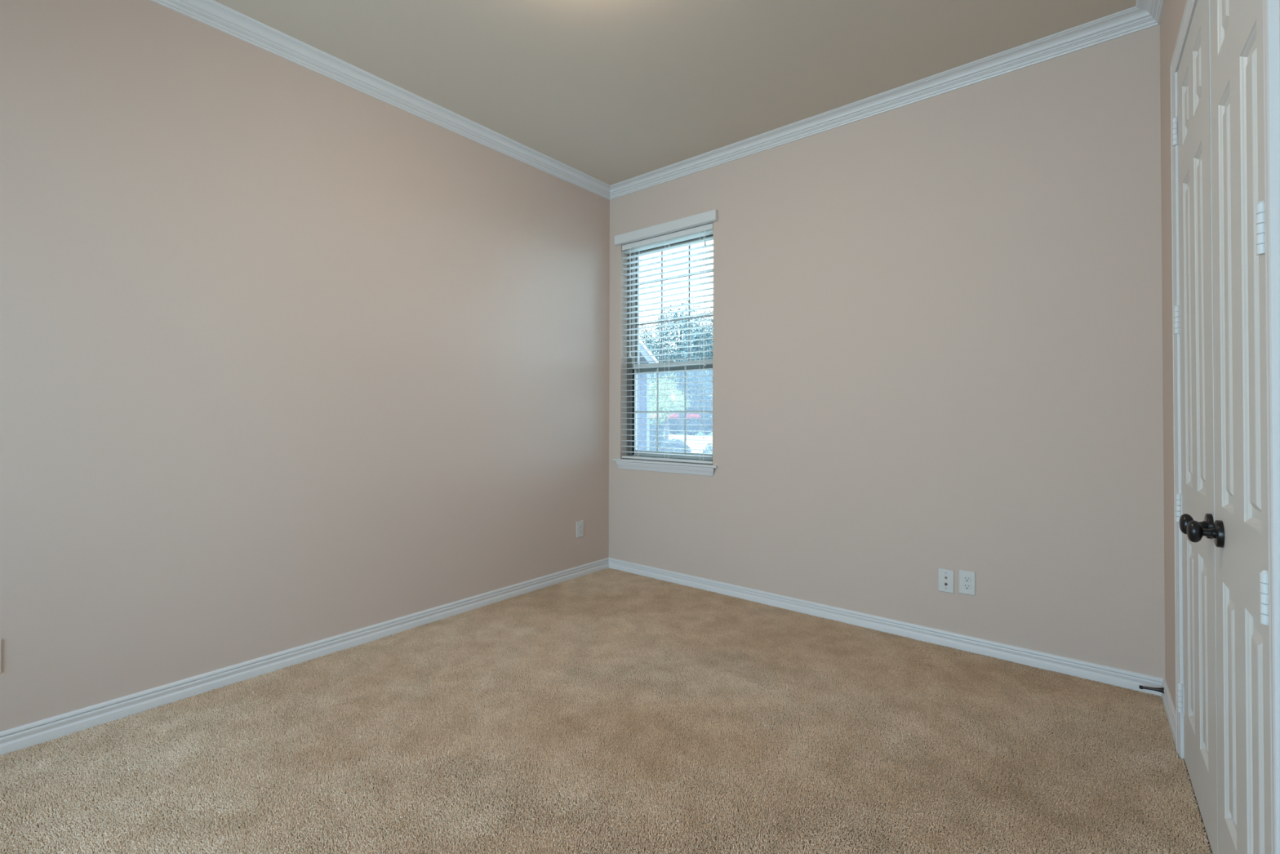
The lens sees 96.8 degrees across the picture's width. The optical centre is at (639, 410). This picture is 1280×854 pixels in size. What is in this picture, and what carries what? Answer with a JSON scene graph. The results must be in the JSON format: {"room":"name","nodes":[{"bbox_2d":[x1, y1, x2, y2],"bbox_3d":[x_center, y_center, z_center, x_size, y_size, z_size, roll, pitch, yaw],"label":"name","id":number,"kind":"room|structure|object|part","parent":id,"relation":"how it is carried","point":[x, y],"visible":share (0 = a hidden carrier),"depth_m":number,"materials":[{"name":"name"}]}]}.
{"room":"empty bedroom","nodes":[
{"label":"empty bedroom","id":0,"kind":"room"},
{"bbox_2d":[0,0,609,731],"bbox_3d":[-1.998,-0.215,2.486,0.150,3.094,5.740,0,0,39],"label":"wall","id":1,"kind":"structure","parent":0,"point":[292,355],"depth_m":2.63,"materials":[{"name":"beige paint"}]},
{"bbox_2d":[0,639,1,672],"bbox_3d":[-2.295,0.872,1.992,0.009,0.120,0.074,0,0,39],"label":"wall outlet","id":2,"kind":"object","parent":1,"relation":"attached to","point":[0,639],"visible":1,"depth_m":2.02,"materials":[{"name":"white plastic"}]},
{"bbox_2d":[0,557,608,755],"bbox_3d":[-1.950,1.190,2.409,0.014,0.088,5.400,0,0,39],"label":"baseboard","id":3,"kind":"structure","parent":1,"relation":"attached to","point":[20,737],"depth_m":2.59,"materials":[{"name":"white paint"}]},
{"bbox_2d":[151,0,610,199],"bbox_3d":[-1.917,-1.727,2.406,0.083,0.071,5.400,0,0,39],"label":"crown molding","id":4,"kind":"structure","parent":1,"relation":"attached to","point":[211,13],"depth_m":2.98,"materials":[{"name":"white paint"}]},
{"bbox_2d":[576,520,583,537],"bbox_3d":[-0.449,0.887,4.253,0.009,0.120,0.074,0,0,39],"label":"wall outlet","id":5,"kind":"object","parent":1,"relation":"attached to","point":[580,525],"visible":1,"depth_m":4.25,"materials":[{"name":"white plastic"}]},
{"bbox_2d":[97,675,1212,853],"bbox_3d":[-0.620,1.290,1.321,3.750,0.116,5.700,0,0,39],"label":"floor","id":6,"kind":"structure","parent":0,"point":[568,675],"depth_m":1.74,"materials":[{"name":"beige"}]},
{"bbox_2d":[0,567,1213,853],"bbox_3d":[-0.178,1.226,1.966,3.307,0.020,3.836,0,0,39],"label":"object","id":7,"kind":"structure","parent":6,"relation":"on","point":[657,695],"depth_m":2.02,"materials":[{"name":"beige carpet"}]},
{"bbox_2d":[213,0,1136,185],"bbox_3d":[-0.600,-1.827,1.358,3.750,0.120,5.740,0,0,39],"label":"ceiling","id":8,"kind":"structure","parent":0,"point":[612,91],"depth_m":2.80,"materials":[{"name":"beige paint"}]},
{"bbox_2d":[608,24,1164,678],"bbox_3d":[1.210,-0.201,3.449,3.600,3.094,0.190,0,0,39],"label":"wall","id":9,"kind":"structure","parent":0,"point":[937,321],"depth_m":3.00,"materials":[{"name":"beige paint"}]},
{"bbox_2d":[613,234,717,475],"bbox_3d":[0.219,-0.422,4.239,0.939,1.748,0.211,0,0,39],"label":"window","id":10,"kind":"structure","parent":9,"relation":"in","point":[698,468],"depth_m":4.32,"materials":[{"name":"white paint"}]},
{"bbox_3d":[0.183,0.385,4.191,0.939,0.018,0.101,0,0,39],"label":"sill","id":11,"kind":"part","parent":10,"relation":"part of","materials":[{"name":"white paint"}]},
{"bbox_2d":[614,208,718,463],"bbox_3d":[0.182,-0.499,4.181,0.924,1.736,0.095,0,0,39],"label":"blind","id":12,"kind":"object","parent":10,"relation":"attached to","point":[710,216],"visible":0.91,"depth_m":4.16,"materials":[{"name":"white plastic"}]},
{"bbox_3d":[-0.078,-0.859,4.382,0.002,0.804,0.008,0,0,-6],"label":"pull cord","id":13,"kind":"part","parent":12,"relation":"part of","materials":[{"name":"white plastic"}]},
{"bbox_3d":[-0.073,-0.854,4.375,0.002,0.814,0.008,0,0,-6],"label":"pull cord","id":14,"kind":"part","parent":12,"relation":"part of","materials":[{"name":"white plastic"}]},
{"bbox_3d":[-0.023,-0.443,4.372,0.002,1.616,0.057,0,0,39],"label":"ladder cord","id":15,"kind":"part","parent":12,"relation":"part of","materials":[{"name":"white fabric"}]},
{"bbox_3d":[-0.013,-0.449,4.365,0.002,1.604,0.002,0,0,39],"label":"lift cord","id":16,"kind":"part","parent":12,"relation":"part of","materials":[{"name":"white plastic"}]},
{"bbox_3d":[0.200,-0.444,4.190,0.002,1.616,0.057,0,0,39],"label":"ladder cord","id":17,"kind":"part","parent":12,"relation":"part of","materials":[{"name":"white fabric"}]},
{"bbox_3d":[0.192,0.361,4.190,0.830,0.017,0.050,0,0,39],"label":"rail","id":18,"kind":"part","parent":12,"relation":"part of","materials":[{"name":"white plastic"}]},
{"bbox_3d":[0.196,-1.272,4.202,0.831,0.041,0.052,0,0,39],"label":"head rail","id":19,"kind":"part","parent":12,"relation":"part of","materials":[{"name":"white plastic"}]},
{"bbox_3d":[0.435,-0.444,3.998,0.002,1.616,0.057,0,0,39],"label":"ladder cord","id":20,"kind":"part","parent":12,"relation":"part of","materials":[{"name":"white fabric"}]},
{"bbox_3d":[0.444,-0.450,3.991,0.002,1.604,0.002,0,0,9],"label":"lift cord","id":21,"kind":"part","parent":12,"relation":"part of","materials":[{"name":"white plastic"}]},
{"bbox_3d":[0.452,-0.806,3.949,0.002,0.912,0.008,0,0,-6],"label":"tilt cord","id":22,"kind":"part","parent":12,"relation":"part of","materials":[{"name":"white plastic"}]},
{"bbox_3d":[0.243,-0.004,4.254,0.795,0.717,0.030,0,0,39],"label":"sash","id":23,"kind":"part","parent":10,"relation":"part of","materials":[{"name":"grey plastic"}]},
{"bbox_2d":[635,365,712,452],"bbox_3d":[0.241,-0.009,4.252,0.719,0.636,0.006,0,0,39],"label":"grille","id":24,"kind":"object","parent":10,"relation":"attached to","point":[675,367],"depth_m":4.33,"materials":[{"name":"grey plastic"}]},
{"bbox_3d":[0.267,-0.785,4.287,0.787,0.971,0.030,0,0,39],"label":"sash","id":25,"kind":"part","parent":10,"relation":"part of","materials":[{"name":"grey plastic"}]},
{"bbox_2d":[637,241,713,362],"bbox_3d":[0.266,-0.791,4.285,0.727,0.911,0.006,0,0,39],"label":"window pane","id":26,"kind":"object","parent":10,"relation":"attached to","point":[680,242],"depth_m":4.34,"materials":[{"name":"grey"}]},
{"bbox_2d":[609,6,1158,199],"bbox_3d":[0.986,-1.714,3.468,3.236,0.071,0.083,0,0,39],"label":"crown molding","id":27,"kind":"structure","parent":9,"relation":"attached to","point":[1132,20],"depth_m":3.06,"materials":[{"name":"white paint"}]},
{"bbox_2d":[608,557,1163,697],"bbox_3d":[1.005,1.204,3.472,3.246,0.088,0.014,0,0,39],"label":"baseboard","id":28,"kind":"structure","parent":9,"relation":"attached to","point":[1131,680],"depth_m":3.05,"materials":[{"name":"white paint"}]},
{"bbox_2d":[937,568,954,593],"bbox_3d":[1.607,0.894,2.985,0.074,0.120,0.012,0,0,39],"label":"cable plate","id":29,"kind":"object","parent":9,"relation":"attached to","point":[945,576],"visible":1,"depth_m":2.98,"materials":[{"name":"white plastic"}]},
{"bbox_2d":[959,569,975,595],"bbox_3d":[1.683,0.885,2.925,0.074,0.120,0.009,0,0,39],"label":"wall outlet","id":30,"kind":"object","parent":9,"relation":"attached to","point":[966,578],"visible":1,"depth_m":2.92,"materials":[{"name":"white plastic"}]},
{"bbox_2d":[963,575,970,582],"bbox_3d":[1.682,0.866,2.923,0.034,0.028,0.004,0,0,39],"label":"receptacle","id":31,"kind":"object","parent":30,"relation":"attached to","point":[966,578],"depth_m":2.92,"materials":[{"name":"white plastic"}]},
{"bbox_2d":[963,583,970,589],"bbox_3d":[1.682,0.905,2.923,0.034,0.028,0.004,0,0,39],"label":"receptacle","id":32,"kind":"object","parent":30,"relation":"attached to","point":[966,586],"depth_m":2.92,"materials":[{"name":"white plastic"}]},
{"bbox_2d":[1160,0,1279,761],"bbox_3d":[0.726,-0.224,0.235,0.310,3.094,5.409,0,0,38],"label":"wall","id":33,"kind":"structure","parent":0,"point":[1173,11],"depth_m":2.31,"materials":[{"name":"beige paint"}]},
{"bbox_2d":[1135,0,1164,24],"bbox_3d":[0.577,-1.735,0.369,0.084,0.071,5.402,0,0,38],"label":"crown molding","id":34,"kind":"structure","parent":33,"relation":"attached to","point":[1154,7],"depth_m":2.43,"materials":[{"name":"white paint"}]},
{"bbox_2d":[1138,684,1164,693],"bbox_3d":[2.182,1.185,2.424,0.081,0.029,0.024,0,0,39],"label":"door stop","id":35,"kind":"object","parent":33,"relation":"attached to","point":[1157,689],"visible":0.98,"depth_m":2.42,"materials":[{"name":"black metal"}]},
{"bbox_3d":[2.184,1.185,2.422,0.066,0.023,0.020,0,0,39],"label":"rod","id":36,"kind":"part","parent":35,"relation":"part of","materials":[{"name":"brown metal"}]},
{"bbox_2d":[1160,678,1176,748],"bbox_3d":[2.105,1.198,2.256,0.015,0.088,0.507,0,0,38],"label":"baseboard","id":37,"kind":"structure","parent":33,"relation":"attached to","point":[1168,704],"depth_m":2.25,"materials":[{"name":"white paint"}]},
{"bbox_2d":[1172,0,1217,853],"bbox_3d":[1.730,0.007,1.780,0.104,2.433,0.647,0,0,39],"label":"door","id":38,"kind":"structure","parent":33,"relation":"in","point":[1192,128],"depth_m":1.73,"materials":[{"name":"grey paint"}]},
{"bbox_3d":[1.522,0.316,1.582,0.031,0.057,0.046,0,0,39],"label":"knob","id":39,"kind":"part","parent":38,"relation":"part of","materials":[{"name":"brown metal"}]},
{"bbox_2d":[1170,0,1279,853],"bbox_3d":[1.558,-0.018,1.518,0.079,2.507,1.347,0,0,38],"label":"door frame","id":40,"kind":"structure","parent":33,"relation":"attached to","point":[1271,33],"depth_m":1.01,"materials":[{"name":"white paint"}]},
{"bbox_2d":[1186,0,1271,853],"bbox_3d":[1.343,0.003,1.293,0.103,2.433,0.594,0,0,38],"label":"door","id":41,"kind":"structure","parent":33,"relation":"in","point":[1239,533],"depth_m":1.27,"materials":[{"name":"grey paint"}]},
{"bbox_3d":[1.436,0.313,1.471,0.031,0.057,0.046,0,0,39],"label":"knob","id":42,"kind":"part","parent":41,"relation":"part of","materials":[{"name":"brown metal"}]},
{"label":"outside","id":43,"kind":"structure","parent":0,"visible":0},
{"bbox_2d":[651,429,712,453],"bbox_3d":[19.496,2.281,91.919,200.000,0.200,159.600,0,0,39],"label":"lawn","id":44,"kind":"structure","parent":43,"point":[700,433],"depth_m":41.64,"materials":[{"name":"green plant"}]},
{"bbox_2d":[637,337,658,450],"bbox_3d":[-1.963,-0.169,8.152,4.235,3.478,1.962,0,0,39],"label":"neighbouring house","id":45,"kind":"structure","parent":44,"relation":"on","point":[642,382],"depth_m":7.61,"materials":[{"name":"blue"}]},
{"bbox_2d":[649,413,662,423],"bbox_3d":[1.373,1.067,49.620,1.430,1.637,1.227,0,0,39],"label":"flowering bush","id":46,"kind":"object","parent":44,"relation":"on","point":[651,415],"visible":0.25,"depth_m":49.34,"materials":[{"name":"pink plant"}]},
{"bbox_2d":[649,419,664,431],"bbox_3d":[1.248,1.270,43.300,1.323,1.178,1.218,0,0,39],"label":"bush","id":47,"kind":"object","parent":44,"relation":"on","point":[661,426],"visible":0.31,"depth_m":42.98,"materials":[{"name":"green plant"}]},
{"bbox_2d":[649,425,665,450],"bbox_3d":[0.422,1.070,18.806,0.876,1.213,0.801,0,0,39],"label":"round shrub","id":48,"kind":"object","parent":44,"relation":"on","point":[653,437],"visible":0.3,"depth_m":18.59,"materials":[{"name":"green plant"}]},
{"bbox_2d":[639,324,684,417],"bbox_3d":[1.810,-2.998,50.980,5.901,9.915,5.437,0,0,39],"label":"leafy tree","id":49,"kind":"object","parent":44,"relation":"on","point":[646,330],"visible":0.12,"depth_m":50.65,"materials":[{"name":"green plant"}]},
{"bbox_2d":[650,395,675,424],"bbox_3d":[2.373,-0.038,66.970,4.173,4.092,3.755,0,0,39],"label":"bush","id":50,"kind":"object","parent":44,"relation":"on","point":[661,396],"visible":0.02,"depth_m":65.94,"materials":[{"name":"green plant"}]},
{"bbox_2d":[649,372,691,445],"bbox_3d":[1.194,0.012,25.079,2.082,3.484,2.018,0,0,18],"label":"leafy tree","id":51,"kind":"object","parent":44,"relation":"on","point":[667,397],"visible":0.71,"depth_m":25.11,"materials":[{"name":"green plant"}]},
{"bbox_2d":[666,413,678,422],"bbox_3d":[2.986,1.060,48.337,1.426,1.641,1.232,0,0,39],"label":"flowering bush","id":52,"kind":"object","parent":44,"relation":"on","point":[673,416],"visible":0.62,"depth_m":48.01,"materials":[{"name":"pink plant"}]},
{"bbox_2d":[658,438,691,452],"bbox_3d":[0.935,1.200,15.161,0.944,0.908,0.862,0,0,39],"label":"round shrub","id":53,"kind":"object","parent":44,"relation":"on","point":[671,445],"visible":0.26,"depth_m":15.00,"materials":[{"name":"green plant"}]},
{"bbox_2d":[667,419,682,434],"bbox_3d":[2.635,1.291,44.114,1.399,1.150,1.262,0,0,39],"label":"bush","id":54,"kind":"object","parent":44,"relation":"on","point":[671,422],"visible":0.82,"depth_m":43.75,"materials":[{"name":"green plant"}]},
{"bbox_2d":[645,295,712,433],"bbox_3d":[2.946,-3.792,45.289,6.835,11.377,5.984,0,0,27],"label":"leafy tree","id":55,"kind":"object","parent":44,"relation":"on","point":[681,415],"visible":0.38,"depth_m":44.90,"materials":[{"name":"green plant"}]},
{"bbox_2d":[682,419,700,435],"bbox_3d":[3.740,1.233,41.271,1.412,1.224,1.302,0,0,39],"label":"bush","id":56,"kind":"object","parent":44,"relation":"on","point":[691,428],"visible":0.81,"depth_m":40.89,"materials":[{"name":"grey plant"}]},
{"bbox_2d":[671,322,712,418],"bbox_3d":[5.405,-3.271,56.217,7.348,10.602,6.470,0,0,39],"label":"leafy tree","id":57,"kind":"object","parent":44,"relation":"on","point":[700,386],"visible":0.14,"depth_m":56.38,"materials":[{"name":"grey plant"}]},
{"bbox_2d":[675,309,712,395],"bbox_3d":[5.157,-2.902,39.581,5.187,9.530,5.009,0,0,39],"label":"leafy tree","id":58,"kind":"object","parent":44,"relation":"on","point":[709,372],"visible":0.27,"depth_m":39.10,"materials":[{"name":"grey plant"}]},
{"bbox_2d":[686,413,702,428],"bbox_3d":[4.521,1.064,47.059,1.496,1.623,1.245,0,0,39],"label":"flowering bush","id":59,"kind":"object","parent":44,"relation":"on","point":[689,416],"visible":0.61,"depth_m":46.71,"materials":[{"name":"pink plant"}]},
{"bbox_2d":[697,401,712,422],"bbox_3d":[8.043,0.282,63.559,4.093,3.584,3.737,0,0,39],"label":"bush","id":60,"kind":"object","parent":44,"relation":"on","point":[712,402],"visible":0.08,"depth_m":62.30,"materials":[{"name":"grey plant"}]},
{"bbox_2d":[700,417,712,434],"bbox_3d":[5.023,1.198,42.805,1.091,1.307,0.996,0,0,39],"label":"bush","id":61,"kind":"object","parent":44,"relation":"on","point":[704,428],"visible":0.84,"depth_m":42.54,"materials":[{"name":"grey plant"}]},
{"bbox_2d":[702,442,712,453],"bbox_3d":[1.782,1.233,14.471,0.463,0.836,0.442,0,0,39],"label":"round shrub","id":62,"kind":"object","parent":44,"relation":"on","point":[709,446],"visible":0.21,"depth_m":14.41,"materials":[{"name":"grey plant"}]},
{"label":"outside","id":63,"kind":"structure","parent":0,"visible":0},
{"bbox_2d":[654,440,712,453],"bbox_3d":[-11.076,1.744,38.672,180.000,0.020,7.990,0,0,39],"label":"driveway","id":64,"kind":"structure","parent":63,"point":[691,446],"depth_m":27.55,"materials":[{"name":"concrete"}]},
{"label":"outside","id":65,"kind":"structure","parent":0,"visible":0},
{"bbox_2d":[662,435,712,439],"bbox_3d":[-5.921,1.798,44.986,180.000,0.020,4.770,0,0,39],"label":"street","id":66,"kind":"structure","parent":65,"point":[679,437],"depth_m":36.15,"materials":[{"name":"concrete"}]}
]}

